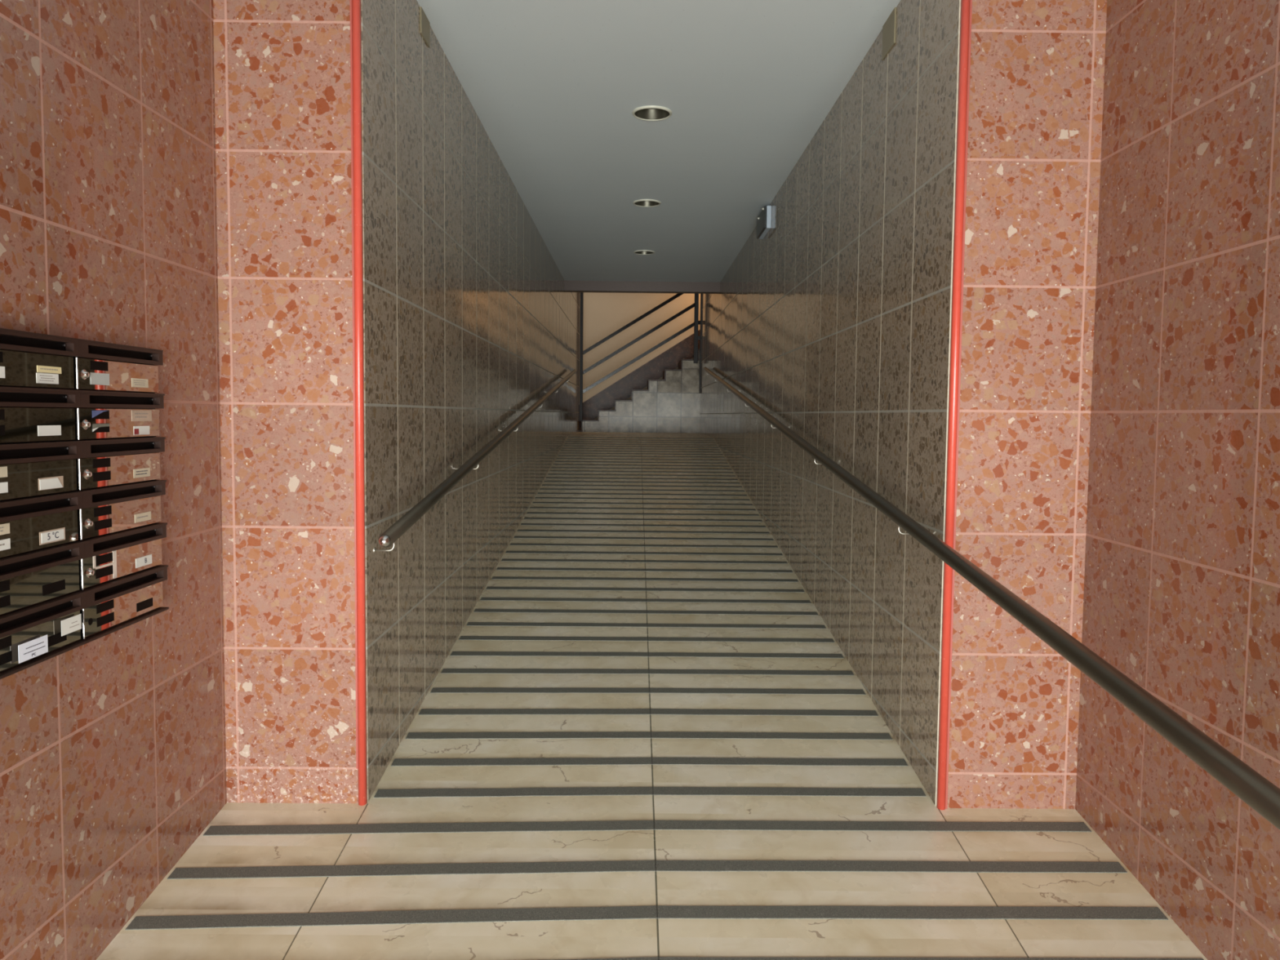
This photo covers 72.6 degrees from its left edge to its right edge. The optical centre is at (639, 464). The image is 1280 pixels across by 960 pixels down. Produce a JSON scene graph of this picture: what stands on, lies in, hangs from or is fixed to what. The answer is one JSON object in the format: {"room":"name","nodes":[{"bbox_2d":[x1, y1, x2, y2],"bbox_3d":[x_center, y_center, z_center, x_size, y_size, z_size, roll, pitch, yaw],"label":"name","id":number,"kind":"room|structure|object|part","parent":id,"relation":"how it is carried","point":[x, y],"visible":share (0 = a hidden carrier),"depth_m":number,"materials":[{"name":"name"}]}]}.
{"room":"apartment building entrance hallway","nodes":[
{"label":"apartment building entrance hallway","id":0,"kind":"room"},
{"bbox_2d":[0,0,226,959],"bbox_3d":[-1.469,0.073,0.386,0.120,4.300,5.150,1,3,0],"label":"wall","id":1,"kind":"structure","parent":0,"point":[113,746],"depth_m":2.36,"materials":[{"name":"red stone"}]},
{"bbox_2d":[0,328,79,389],"bbox_3d":[-1.392,-0.234,1.944,0.046,0.124,0.378,1,3,0],"label":"mailbox","id":2,"kind":"object","parent":1,"relation":"attached to","point":[28,359],"visible":0.99,"depth_m":2.00,"materials":[{"name":"brown metal"}]},
{"bbox_3d":[-1.387,-0.212,1.947,0.010,0.078,0.367,1,3,0],"label":"door","id":3,"kind":"part","parent":2,"relation":"part of","materials":[{"name":"brown metal"}]},
{"bbox_2d":[0,328,79,356],"bbox_3d":[-1.381,-0.274,1.941,0.024,0.043,0.378,1,3,0],"label":"hood","id":4,"kind":"object","parent":2,"relation":"attached to","point":[13,343],"depth_m":1.99,"materials":[{"name":"brown metal"}]},
{"bbox_2d":[39,374,54,381],"bbox_3d":[-1.382,-0.200,2.032,0.001,0.013,0.053,1,3,0],"label":"print","id":5,"kind":"object","parent":2,"relation":"on","point":[42,377],"depth_m":2.03},
{"bbox_2d":[0,386,81,444],"bbox_3d":[-1.392,-0.109,1.951,0.049,0.124,0.378,1,3,0],"label":"mailbox","id":6,"kind":"object","parent":1,"relation":"attached to","point":[27,415],"visible":1,"depth_m":2.00,"materials":[{"name":"brown metal"}]},
{"bbox_3d":[-1.389,-0.088,1.954,0.010,0.078,0.367,1,3,0],"label":"door","id":7,"kind":"part","parent":6,"relation":"part of","materials":[{"name":"brown metal"}]},
{"bbox_2d":[0,386,81,407],"bbox_3d":[-1.381,-0.150,1.948,0.027,0.042,0.378,1,3,0],"label":"hood","id":8,"kind":"object","parent":6,"relation":"attached to","point":[10,397],"depth_m":2.00,"materials":[{"name":"brown metal"}]},
{"bbox_2d":[0,440,83,501],"bbox_3d":[-1.393,0.015,1.958,0.049,0.124,0.378,1,3,0],"label":"mailbox","id":9,"kind":"object","parent":1,"relation":"attached to","point":[27,469],"visible":0.99,"depth_m":2.00,"materials":[{"name":"brown metal"}]},
{"bbox_3d":[-1.390,0.036,1.961,0.010,0.078,0.367,1,3,0],"label":"door","id":10,"kind":"part","parent":9,"relation":"part of","materials":[{"name":"brown metal"}]},
{"bbox_2d":[0,440,83,464],"bbox_3d":[-1.382,-0.025,1.956,0.027,0.042,0.378,1,3,0],"label":"hood","id":11,"kind":"object","parent":9,"relation":"attached to","point":[58,452],"depth_m":2.01,"materials":[{"name":"brown metal"}]},
{"bbox_2d":[0,491,84,558],"bbox_3d":[-1.395,0.139,1.965,0.049,0.124,0.378,1,3,0],"label":"mailbox","id":12,"kind":"object","parent":1,"relation":"attached to","point":[27,524],"visible":0.99,"depth_m":2.01,"materials":[{"name":"brown metal"}]},
{"bbox_3d":[-1.391,0.160,1.968,0.010,0.078,0.367,1,3,0],"label":"door","id":13,"kind":"part","parent":12,"relation":"part of","materials":[{"name":"brown metal"}]},
{"bbox_2d":[0,491,84,522],"bbox_3d":[-1.384,0.099,1.963,0.027,0.042,0.378,1,3,0],"label":"hood","id":14,"kind":"object","parent":12,"relation":"attached to","point":[37,508],"depth_m":2.02,"materials":[{"name":"brown metal"}]},
{"bbox_2d":[0,541,85,615],"bbox_3d":[-1.396,0.264,1.972,0.049,0.124,0.378,1,3,0],"label":"mailbox","id":15,"kind":"object","parent":1,"relation":"attached to","point":[31,578],"visible":1,"depth_m":2.01,"materials":[{"name":"brown metal"}]},
{"bbox_3d":[-1.393,0.285,1.975,0.010,0.078,0.367,1,3,0],"label":"door","id":16,"kind":"part","parent":15,"relation":"part of","materials":[{"name":"brown metal"}]},
{"bbox_2d":[0,541,85,580],"bbox_3d":[-1.385,0.223,1.970,0.027,0.042,0.378,1,3,0],"label":"hood","id":17,"kind":"object","parent":15,"relation":"attached to","point":[28,565],"depth_m":2.02,"materials":[{"name":"brown metal"}]},
{"bbox_2d":[0,591,87,679],"bbox_3d":[-1.397,0.391,1.980,0.049,0.130,0.380,1,3,0],"label":"mailbox","id":18,"kind":"object","parent":1,"relation":"attached to","point":[28,624],"visible":0.94,"depth_m":2.01,"materials":[{"name":"brown metal"}]},
{"bbox_2d":[17,634,48,663],"bbox_3d":[-1.380,0.420,1.983,0.001,0.041,0.096,1,3,0],"label":"label","id":19,"kind":"object","parent":18,"relation":"attached to","point":[33,648],"visible":1,"depth_m":1.98,"materials":[{"name":"paper"}]},
{"bbox_2d":[23,641,44,654],"bbox_3d":[-1.380,0.419,1.986,0.001,0.012,0.071,1,3,0],"label":"print","id":20,"kind":"object","parent":19,"relation":"attached to","point":[29,647],"depth_m":1.99},
{"bbox_3d":[-1.394,0.409,1.982,0.010,0.078,0.367,1,3,0],"label":"door","id":21,"kind":"part","parent":18,"relation":"part of","materials":[{"name":"brown metal"}]},
{"bbox_2d":[0,591,86,638],"bbox_3d":[-1.386,0.348,1.977,0.027,0.042,0.378,1,3,0],"label":"hood","id":22,"kind":"object","parent":18,"relation":"attached to","point":[15,624],"depth_m":2.02,"materials":[{"name":"brown metal"}]},
{"bbox_3d":[-1.399,0.453,1.984,0.047,0.006,0.380,1,3,0],"label":"rail","id":23,"kind":"part","parent":18,"relation":"part of","materials":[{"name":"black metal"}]},
{"bbox_2d":[61,613,81,636],"bbox_3d":[-1.380,0.390,2.116,0.001,0.038,0.074,1,3,0],"label":"label","id":24,"kind":"object","parent":18,"relation":"attached to","point":[68,625],"visible":1,"depth_m":2.12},
{"bbox_2d":[70,338,163,393],"bbox_3d":[-1.394,-0.255,2.321,0.046,0.124,0.378,1,3,0],"label":"mailbox","id":25,"kind":"object","parent":1,"relation":"attached to","point":[100,366],"visible":0.98,"depth_m":2.30,"materials":[{"name":"brown metal"}]},
{"bbox_3d":[-1.389,-0.234,2.325,0.010,0.078,0.367,1,3,0],"label":"door","id":26,"kind":"part","parent":25,"relation":"part of","materials":[{"name":"brown metal"}]},
{"bbox_2d":[76,338,163,364],"bbox_3d":[-1.383,-0.296,2.319,0.024,0.043,0.378,1,3,0],"label":"hood","id":27,"kind":"object","parent":25,"relation":"attached to","point":[91,352],"depth_m":2.29,"materials":[{"name":"brown metal"}]},
{"bbox_2d":[133,380,145,385],"bbox_3d":[-1.384,-0.225,2.412,0.001,0.013,0.057,1,3,0],"label":"print","id":28,"kind":"object","parent":25,"relation":"attached to","point":[135,382],"depth_m":2.41},
{"bbox_2d":[70,390,164,440],"bbox_3d":[-1.394,-0.131,2.328,0.049,0.124,0.378,1,3,0],"label":"mailbox","id":29,"kind":"object","parent":1,"relation":"attached to","point":[101,415],"visible":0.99,"depth_m":2.31,"materials":[{"name":"brown metal"}]},
{"bbox_3d":[-1.391,-0.110,2.332,0.010,0.078,0.367,1,3,0],"label":"door","id":30,"kind":"part","parent":29,"relation":"part of","materials":[{"name":"brown metal"}]},
{"bbox_2d":[80,390,164,408],"bbox_3d":[-1.383,-0.171,2.326,0.027,0.042,0.378,1,3,0],"label":"hood","id":31,"kind":"object","parent":29,"relation":"attached to","point":[90,399],"depth_m":2.32,"materials":[{"name":"brown metal"}]},
{"bbox_2d":[133,428,138,434],"bbox_3d":[-1.385,-0.090,2.398,0.001,0.016,0.022,1,3,0],"label":"print","id":32,"kind":"object","parent":29,"relation":"attached to","point":[135,430],"depth_m":2.40},
{"bbox_2d":[134,413,147,417],"bbox_3d":[-1.385,-0.136,2.422,0.001,0.013,0.066,1,3,0],"label":"print","id":33,"kind":"object","parent":29,"relation":"attached to","point":[136,415],"depth_m":2.42},
{"bbox_2d":[72,480,166,540],"bbox_3d":[-1.397,0.118,2.342,0.049,0.124,0.378,1,3,0],"label":"mailbox","id":34,"kind":"object","parent":1,"relation":"attached to","point":[108,509],"visible":0.92,"depth_m":2.32,"materials":[{"name":"brown metal"}]},
{"bbox_2d":[75,480,166,508],"bbox_3d":[-1.385,0.078,2.340,0.027,0.042,0.378,1,3,0],"label":"hood","id":35,"kind":"object","parent":34,"relation":"attached to","point":[116,496],"depth_m":2.34,"materials":[{"name":"brown metal"}]},
{"bbox_3d":[-1.393,0.139,2.346,0.010,0.078,0.367,1,3,0],"label":"door","id":36,"kind":"part","parent":34,"relation":"part of","materials":[{"name":"brown metal"}]},
{"bbox_2d":[73,436,165,490],"bbox_3d":[-1.395,-0.006,2.335,0.049,0.124,0.378,1,3,0],"label":"mailbox","id":37,"kind":"object","parent":1,"relation":"attached to","point":[102,463],"visible":0.97,"depth_m":2.31,"materials":[{"name":"brown metal"}]},
{"bbox_3d":[-1.392,0.015,2.339,0.010,0.078,0.367,1,3,0],"label":"door","id":38,"kind":"part","parent":37,"relation":"part of","materials":[{"name":"brown metal"}]},
{"bbox_2d":[80,436,165,457],"bbox_3d":[-1.384,-0.047,2.333,0.027,0.042,0.378,1,3,0],"label":"hood","id":39,"kind":"object","parent":37,"relation":"attached to","point":[147,446],"depth_m":2.34,"materials":[{"name":"brown metal"}]},
{"bbox_2d":[76,522,167,590],"bbox_3d":[-1.398,0.242,2.349,0.049,0.124,0.378,1,3,0],"label":"mailbox","id":40,"kind":"object","parent":1,"relation":"attached to","point":[109,557],"visible":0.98,"depth_m":2.33,"materials":[{"name":"brown metal"}]},
{"bbox_2d":[77,522,167,558],"bbox_3d":[-1.387,0.202,2.347,0.027,0.042,0.378,1,3,0],"label":"hood","id":41,"kind":"object","parent":40,"relation":"attached to","point":[108,545],"depth_m":2.34,"materials":[{"name":"brown metal"}]},
{"bbox_3d":[-1.395,0.263,2.353,0.010,0.078,0.367,1,3,0],"label":"door","id":42,"kind":"part","parent":40,"relation":"part of","materials":[{"name":"brown metal"}]},
{"bbox_2d":[79,564,168,643],"bbox_3d":[-1.399,0.370,2.357,0.049,0.130,0.380,1,3,0],"label":"mailbox","id":43,"kind":"object","parent":1,"relation":"attached to","point":[113,606],"visible":0.91,"depth_m":2.34,"materials":[{"name":"brown metal"}]},
{"bbox_2d":[79,564,168,608],"bbox_3d":[-1.388,0.326,2.354,0.027,0.042,0.378,1,3,0],"label":"hood","id":44,"kind":"object","parent":43,"relation":"attached to","point":[101,595],"depth_m":2.35,"materials":[{"name":"brown metal"}]},
{"bbox_3d":[-1.396,0.388,2.360,0.010,0.078,0.367,1,3,0],"label":"door","id":45,"kind":"part","parent":43,"relation":"part of","materials":[{"name":"brown metal"}]},
{"bbox_3d":[-1.401,0.432,2.361,0.047,0.006,0.380,1,3,0],"label":"rail","id":46,"kind":"part","parent":43,"relation":"part of","materials":[{"name":"black metal"}]},
{"bbox_2d":[213,0,367,803],"bbox_3d":[-1.225,-0.370,2.948,0.577,3.700,0.012,1,3,0],"label":"wall","id":47,"kind":"structure","parent":0,"point":[282,96],"depth_m":2.95,"materials":[{"name":"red stone"}]},
{"bbox_2d":[350,0,367,805],"bbox_3d":[-0.949,-0.442,2.941,0.029,3.350,0.029,1,3,0],"label":"trim","id":48,"kind":"structure","parent":47,"relation":"attached to","point":[356,4],"depth_m":2.94,"materials":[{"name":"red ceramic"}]},
{"bbox_2d":[360,0,579,801],"bbox_3d":[-1.146,-1.337,8.532,0.381,5.000,11.248,1,3,0],"label":"wall","id":49,"kind":"structure","parent":0,"point":[470,319],"depth_m":4.01,"materials":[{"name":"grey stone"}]},
{"bbox_2d":[420,6,430,47],"bbox_3d":[-0.920,-1.868,3.730,0.006,0.107,0.150,1,3,0],"label":"cover plate","id":50,"kind":"object","parent":49,"relation":"attached to","point":[424,23],"visible":1,"depth_m":3.72,"materials":[{"name":"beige plastic"}]},
{"bbox_2d":[373,368,577,552],"bbox_3d":[-0.911,-0.506,7.593,0.095,1.127,9.368,1,3,0],"label":"handrail","id":51,"kind":"object","parent":49,"relation":"attached to","point":[388,538],"visible":1,"depth_m":3.95,"materials":[{"name":"brown metal"}]},
{"bbox_2d":[578,292,700,428],"bbox_3d":[-0.069,-2.173,15.526,7.200,4.100,0.120,1,3,0],"label":"wall","id":52,"kind":"structure","parent":0,"point":[604,313],"depth_m":15.45,"materials":[{"name":"beige paint"}]},
{"bbox_2d":[96,431,1207,959],"bbox_3d":[0.022,0.898,6.726,3.180,1.966,18.000,1,3,0],"label":"floor","id":53,"kind":"structure","parent":0,"point":[652,937],"depth_m":2.97,"materials":[{"name":"tile"}]},
{"bbox_2d":[578,329,700,433],"bbox_3d":[0.808,-1.983,14.874,4.650,3.380,1.211,1,3,0],"label":"staircase","id":54,"kind":"structure","parent":53,"relation":"on","point":[672,403],"depth_m":14.35,"materials":[{"name":"stone"}]},
{"bbox_2d":[579,292,702,421],"bbox_3d":[0.018,-2.370,14.207,1.994,3.355,0.062,1,3,0],"label":"stair railing","id":55,"kind":"object","parent":54,"relation":"attached to","point":[695,304],"visible":0.7,"depth_m":14.20,"materials":[{"name":"metal"}]},
{"bbox_3d":[-0.953,-2.380,14.207,0.052,3.355,0.050,1,3,0],"label":"post","id":56,"kind":"part","parent":55,"relation":"part of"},
{"bbox_3d":[0.923,-2.844,14.191,0.066,2.390,0.050,1,3,0],"label":"post","id":57,"kind":"part","parent":55,"relation":"part of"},
{"bbox_3d":[1.001,-2.598,14.206,0.030,2.880,0.050,1,3,0],"label":"post","id":58,"kind":"part","parent":55,"relation":"part of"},
{"bbox_3d":[0.696,-1.645,14.884,3.811,2.202,1.170,1,3,0],"label":"panel","id":59,"kind":"part","parent":54,"relation":"part of","materials":[{"name":"stone"}]},
{"bbox_2d":[561,448,719,450],"bbox_3d":[0.011,-0.187,10.811,1.960,0.008,0.050,1,3,0],"label":"strip","id":60,"kind":"object","parent":53,"relation":"on","point":[562,448],"visible":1,"depth_m":10.80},
{"bbox_2d":[552,463,729,466],"bbox_3d":[0.016,0.014,9.677,1.960,0.008,0.050,1,3,0],"label":"strip","id":61,"kind":"object","parent":53,"relation":"on","point":[553,464],"visible":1,"depth_m":9.67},
{"bbox_2d":[554,461,728,463],"bbox_3d":[0.015,-0.020,9.870,1.960,0.008,0.050,1,3,0],"label":"strip","id":62,"kind":"object","parent":53,"relation":"on","point":[554,461],"visible":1,"depth_m":9.86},
{"bbox_2d":[560,450,721,453],"bbox_3d":[0.012,-0.154,10.628,1.960,0.008,0.050,1,3,0],"label":"strip","id":63,"kind":"object","parent":53,"relation":"on","point":[561,451],"visible":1,"depth_m":10.62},
{"bbox_2d":[547,473,735,476],"bbox_3d":[0.018,0.115,9.104,1.960,0.008,0.050,1,3,0],"label":"strip","id":64,"kind":"object","parent":53,"relation":"on","point":[548,473],"visible":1,"depth_m":9.10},
{"bbox_2d":[551,466,731,470],"bbox_3d":[0.017,0.048,9.486,1.960,0.008,0.050,1,3,0],"label":"strip","id":65,"kind":"object","parent":53,"relation":"on","point":[552,467],"visible":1,"depth_m":9.48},
{"bbox_2d":[537,492,746,496],"bbox_3d":[0.022,0.282,8.162,1.960,0.009,0.054,1,3,0],"label":"strip","id":66,"kind":"object","parent":53,"relation":"on","point":[538,492],"visible":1,"depth_m":8.16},
{"bbox_2d":[539,488,744,491],"bbox_3d":[0.021,0.248,8.354,1.960,0.009,0.054,1,3,0],"label":"strip","id":67,"kind":"object","parent":53,"relation":"on","point":[540,488],"visible":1,"depth_m":8.35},
{"bbox_2d":[542,484,742,487],"bbox_3d":[0.021,0.214,8.546,1.960,0.009,0.054,1,3,0],"label":"strip","id":68,"kind":"object","parent":53,"relation":"on","point":[542,484],"visible":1,"depth_m":8.54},
{"bbox_2d":[546,477,737,479],"bbox_3d":[0.019,0.149,8.915,1.960,0.009,0.054,1,3,0],"label":"strip","id":69,"kind":"object","parent":53,"relation":"on","point":[546,477],"visible":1,"depth_m":8.91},
{"bbox_2d":[550,470,733,473],"bbox_3d":[0.018,0.082,9.294,1.960,0.008,0.050,1,3,0],"label":"strip","id":70,"kind":"object","parent":53,"relation":"on","point":[550,470],"visible":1,"depth_m":9.29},
{"bbox_2d":[532,502,752,505],"bbox_3d":[0.024,0.352,7.769,1.960,0.009,0.054,1,3,0],"label":"strip","id":71,"kind":"object","parent":53,"relation":"on","point":[532,502],"visible":1,"depth_m":7.76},
{"bbox_2d":[534,497,750,500],"bbox_3d":[0.023,0.317,7.966,1.960,0.009,0.054,1,3,0],"label":"strip","id":72,"kind":"object","parent":53,"relation":"on","point":[535,497],"visible":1,"depth_m":7.96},
{"bbox_2d":[544,480,740,484],"bbox_3d":[0.020,0.181,8.733,1.960,0.009,0.054,1,3,0],"label":"strip","id":73,"kind":"object","parent":53,"relation":"on","point":[544,481],"visible":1,"depth_m":8.73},
{"bbox_2d":[526,511,759,515],"bbox_3d":[0.026,0.422,7.373,1.960,0.009,0.053,1,3,0],"label":"strip","id":74,"kind":"object","parent":53,"relation":"on","point":[542,513],"visible":1,"depth_m":7.37,"materials":[{"name":"rubber"}]},
{"bbox_2d":[529,506,755,510],"bbox_3d":[0.025,0.387,7.570,1.960,0.009,0.054,1,3,0],"label":"strip","id":75,"kind":"object","parent":53,"relation":"on","point":[530,507],"visible":1,"depth_m":7.57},
{"bbox_2d":[520,523,765,527],"bbox_3d":[0.027,0.491,6.984,1.960,0.009,0.054,1,3,0],"label":"strip","id":76,"kind":"object","parent":53,"relation":"on","point":[535,524],"visible":1,"depth_m":6.98,"materials":[{"name":"rubber"}]},
{"bbox_2d":[524,517,762,521],"bbox_3d":[0.026,0.456,7.180,1.960,0.008,0.053,1,3,0],"label":"strip","id":77,"kind":"object","parent":53,"relation":"on","point":[562,518],"visible":1,"depth_m":7.17,"materials":[{"name":"rubber"}]},
{"bbox_2d":[509,542,777,547],"bbox_3d":[0.030,0.596,6.388,1.960,0.009,0.054,1,3,0],"label":"strip","id":78,"kind":"object","parent":53,"relation":"on","point":[511,544],"visible":1,"depth_m":6.38,"materials":[{"name":"rubber"}]},
{"bbox_2d":[513,536,773,540],"bbox_3d":[0.029,0.560,6.590,1.960,0.009,0.054,1,3,0],"label":"strip","id":79,"kind":"object","parent":53,"relation":"on","point":[544,537],"visible":1,"depth_m":6.59,"materials":[{"name":"rubber"}]},
{"bbox_2d":[517,529,769,533],"bbox_3d":[0.028,0.526,6.786,1.960,0.009,0.054,1,3,0],"label":"strip","id":80,"kind":"object","parent":53,"relation":"on","point":[559,531],"visible":1,"depth_m":6.78,"materials":[{"name":"rubber"}]},
{"bbox_2d":[496,567,792,573],"bbox_3d":[0.032,0.703,5.787,1.960,0.009,0.054,1,3,0],"label":"strip","id":81,"kind":"object","parent":53,"relation":"on","point":[498,568],"visible":1,"depth_m":5.78,"materials":[{"name":"rubber"}]},
{"bbox_2d":[501,558,787,564],"bbox_3d":[0.031,0.667,5.987,1.960,0.009,0.054,1,3,0],"label":"strip","id":82,"kind":"object","parent":53,"relation":"on","point":[504,560],"visible":1,"depth_m":5.98,"materials":[{"name":"rubber"}]},
{"bbox_2d":[506,551,782,555],"bbox_3d":[0.030,0.632,6.186,1.960,0.009,0.054,1,3,0],"label":"strip","id":83,"kind":"object","parent":53,"relation":"on","point":[508,552],"visible":1,"depth_m":6.18,"materials":[{"name":"rubber"}]},
{"bbox_2d":[491,576,798,582],"bbox_3d":[0.033,0.738,5.588,1.960,0.009,0.054,1,3,0],"label":"strip","id":84,"kind":"object","parent":53,"relation":"on","point":[493,577],"visible":1,"depth_m":5.58,"materials":[{"name":"rubber"}]},
{"bbox_2d":[485,586,804,592],"bbox_3d":[0.034,0.774,5.384,1.960,0.009,0.054,1,3,0],"label":"strip","id":85,"kind":"object","parent":53,"relation":"on","point":[487,587],"visible":1,"depth_m":5.38,"materials":[{"name":"rubber"}]},
{"bbox_2d":[480,597,811,603],"bbox_3d":[0.035,0.810,5.182,1.960,0.009,0.054,1,3,0],"label":"strip","id":86,"kind":"object","parent":53,"relation":"on","point":[557,599],"visible":1,"depth_m":5.18,"materials":[{"name":"rubber"}]},
{"bbox_2d":[466,622,826,628],"bbox_3d":[0.036,0.882,4.771,1.960,0.009,0.057,1,3,0],"label":"strip","id":87,"kind":"object","parent":53,"relation":"on","point":[469,624],"visible":1,"depth_m":4.77,"materials":[{"name":"rubber"}]},
{"bbox_2d":[473,608,818,615],"bbox_3d":[0.035,0.845,4.982,1.960,0.009,0.054,1,3,0],"label":"strip","id":88,"kind":"object","parent":53,"relation":"on","point":[518,611],"visible":1,"depth_m":4.98,"materials":[{"name":"rubber"}]},
{"bbox_2d":[124,905,1168,929],"bbox_3d":[0.044,1.288,2.487,2.934,0.016,0.077,0,3,-2],"label":"strip","id":89,"kind":"object","parent":53,"relation":"on","point":[490,915],"visible":1,"depth_m":2.49,"materials":[{"name":"rubber"}]},
{"bbox_2d":[458,635,834,642],"bbox_3d":[0.037,0.918,4.570,1.960,0.009,0.060,1,3,0],"label":"strip","id":90,"kind":"object","parent":53,"relation":"on","point":[462,637],"visible":1,"depth_m":4.57,"materials":[{"name":"rubber"}]},
{"bbox_2d":[167,860,1127,879],"bbox_3d":[0.044,1.251,2.697,2.934,0.016,0.074,0,3,-2],"label":"strip","id":91,"kind":"object","parent":53,"relation":"on","point":[260,872],"visible":1,"depth_m":2.70,"materials":[{"name":"rubber"}]},
{"bbox_2d":[203,820,1091,835],"bbox_3d":[0.043,1.213,2.911,2.934,0.015,0.074,1,3,-1],"label":"strip","id":92,"kind":"object","parent":53,"relation":"on","point":[609,825],"visible":1,"depth_m":2.91,"materials":[{"name":"rubber"}]},
{"bbox_2d":[440,668,853,675],"bbox_3d":[0.039,0.991,4.159,1.961,0.010,0.057,1,3,-1],"label":"strip","id":93,"kind":"object","parent":53,"relation":"on","point":[611,671],"visible":1,"depth_m":4.16,"materials":[{"name":"rubber"}]},
{"bbox_2d":[450,651,844,657],"bbox_3d":[0.038,0.954,4.367,1.960,0.010,0.056,1,3,-1],"label":"strip","id":94,"kind":"object","parent":53,"relation":"on","point":[453,653],"visible":1,"depth_m":4.36,"materials":[{"name":"rubber"}]},
{"bbox_2d":[430,687,865,694],"bbox_3d":[0.040,1.028,3.952,1.961,0.011,0.060,1,3,-1],"label":"strip","id":95,"kind":"object","parent":53,"relation":"on","point":[435,690],"visible":1,"depth_m":3.95,"materials":[{"name":"rubber"}]},
{"bbox_2d":[418,708,878,715],"bbox_3d":[0.040,1.065,3.743,1.961,0.011,0.062,1,3,-1],"label":"strip","id":96,"kind":"object","parent":53,"relation":"on","point":[424,711],"visible":1,"depth_m":3.74,"materials":[{"name":"rubber"}]},
{"bbox_2d":[405,731,892,739],"bbox_3d":[0.041,1.102,3.536,1.961,0.012,0.062,1,3,-1],"label":"strip","id":97,"kind":"object","parent":53,"relation":"on","point":[559,735],"visible":1,"depth_m":3.53,"materials":[{"name":"rubber"}]},
{"bbox_2d":[391,757,908,766],"bbox_3d":[0.042,1.138,3.332,1.961,0.012,0.063,1,3,-1],"label":"strip","id":98,"kind":"object","parent":53,"relation":"on","point":[535,761],"visible":1,"depth_m":3.33,"materials":[{"name":"rubber"}]},
{"bbox_2d":[373,786,926,798],"bbox_3d":[0.043,1.175,3.123,1.961,0.013,0.065,1,3,-1],"label":"strip","id":99,"kind":"object","parent":53,"relation":"on","point":[580,791],"visible":1,"depth_m":3.12,"materials":[{"name":"rubber"}]},
{"bbox_2d":[555,956,1204,959],"bbox_3d":[0.045,1.324,2.286,2.935,0.017,0.079,0,3,-2],"label":"strip","id":100,"kind":"object","parent":53,"relation":"on","point":[646,957],"visible":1,"depth_m":2.33,"materials":[{"name":"rubber"}]},
{"bbox_2d":[417,0,900,282],"bbox_3d":[0.054,-2.207,6.987,1.992,0.220,8.246,1,3,0],"label":"ceiling","id":101,"kind":"structure","parent":0,"point":[555,86],"depth_m":4.77,"materials":[{"name":"grey paint"}]},
{"bbox_2d":[633,249,654,254],"bbox_3d":[0.046,-2.269,9.104,0.225,0.126,0.225,1,3,0],"label":"recessed light","id":102,"kind":"object","parent":101,"relation":"in","point":[639,251],"visible":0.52,"depth_m":9.17,"materials":[{"name":"silver metal"}]},
{"bbox_2d":[632,199,661,207],"bbox_3d":[0.056,-2.148,6.984,0.225,0.126,0.225,1,3,0],"label":"recessed light","id":103,"kind":"object","parent":101,"relation":"in","point":[642,202],"visible":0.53,"depth_m":7.06,"materials":[{"name":"silver metal"}]},
{"bbox_2d":[631,105,671,120],"bbox_3d":[0.069,-2.030,4.903,0.225,0.126,0.225,1,3,0],"label":"recessed light","id":104,"kind":"object","parent":101,"relation":"in","point":[650,113],"visible":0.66,"depth_m":4.98,"materials":[{"name":"silver metal"}]},
{"bbox_2d":[700,0,960,805],"bbox_3d":[1.220,-1.316,8.591,0.385,5.000,11.338,1,3,0],"label":"wall","id":105,"kind":"structure","parent":0,"point":[835,322],"depth_m":4.02,"materials":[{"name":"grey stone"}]},
{"bbox_2d":[564,280,719,293],"bbox_3d":[0.038,-3.092,11.146,1.984,1.768,0.160,1,3,0],"label":"trim","id":106,"kind":"structure","parent":105,"relation":"attached to","point":[608,286],"depth_m":11.11,"materials":[{"name":"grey paint"}]},
{"bbox_2d":[756,205,771,239],"bbox_3d":[1.009,-1.979,7.149,0.068,0.177,0.440,1,3,0],"label":"emergency light","id":107,"kind":"object","parent":105,"relation":"attached to","point":[764,219],"visible":1,"depth_m":7.00,"materials":[{"name":"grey plastic"}]},
{"bbox_2d":[756,206,766,238],"bbox_3d":[0.997,-1.979,7.149,0.020,0.169,0.432,1,3,0],"label":"diffuser","id":108,"kind":"object","parent":107,"relation":"attached to","point":[762,219],"depth_m":7.10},
{"bbox_2d":[881,7,896,60],"bbox_3d":[1.058,-1.827,3.707,0.006,0.145,0.180,1,3,0],"label":"cover plate","id":109,"kind":"object","parent":105,"relation":"attached to","point":[889,27],"visible":1,"depth_m":3.69,"materials":[{"name":"beige plastic"}]},
{"bbox_2d":[703,367,1279,830],"bbox_3d":[0.978,0.114,6.562,0.095,2.337,12.118,1,3,0],"label":"handrail","id":110,"kind":"object","parent":105,"relation":"attached to","point":[1253,788],"visible":1,"depth_m":1.85,"materials":[{"name":"brown metal"}]},
{"bbox_2d":[936,0,1106,808],"bbox_3d":[1.346,-0.344,2.963,0.581,3.700,0.012,1,3,0],"label":"wall","id":111,"kind":"structure","parent":0,"point":[1037,70],"depth_m":2.96,"materials":[{"name":"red stone"}]},
{"bbox_2d":[936,0,972,809],"bbox_3d":[1.068,-0.422,2.953,0.029,3.350,0.029,1,3,0],"label":"trim","id":112,"kind":"structure","parent":111,"relation":"attached to","point":[965,4],"depth_m":2.95,"materials":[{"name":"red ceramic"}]},
{"bbox_2d":[1075,0,1279,959],"bbox_3d":[1.607,0.104,0.404,0.120,4.300,5.150,1,3,0],"label":"wall","id":113,"kind":"structure","parent":0,"point":[1181,595],"depth_m":2.44,"materials":[{"name":"red stone"}]}
]}

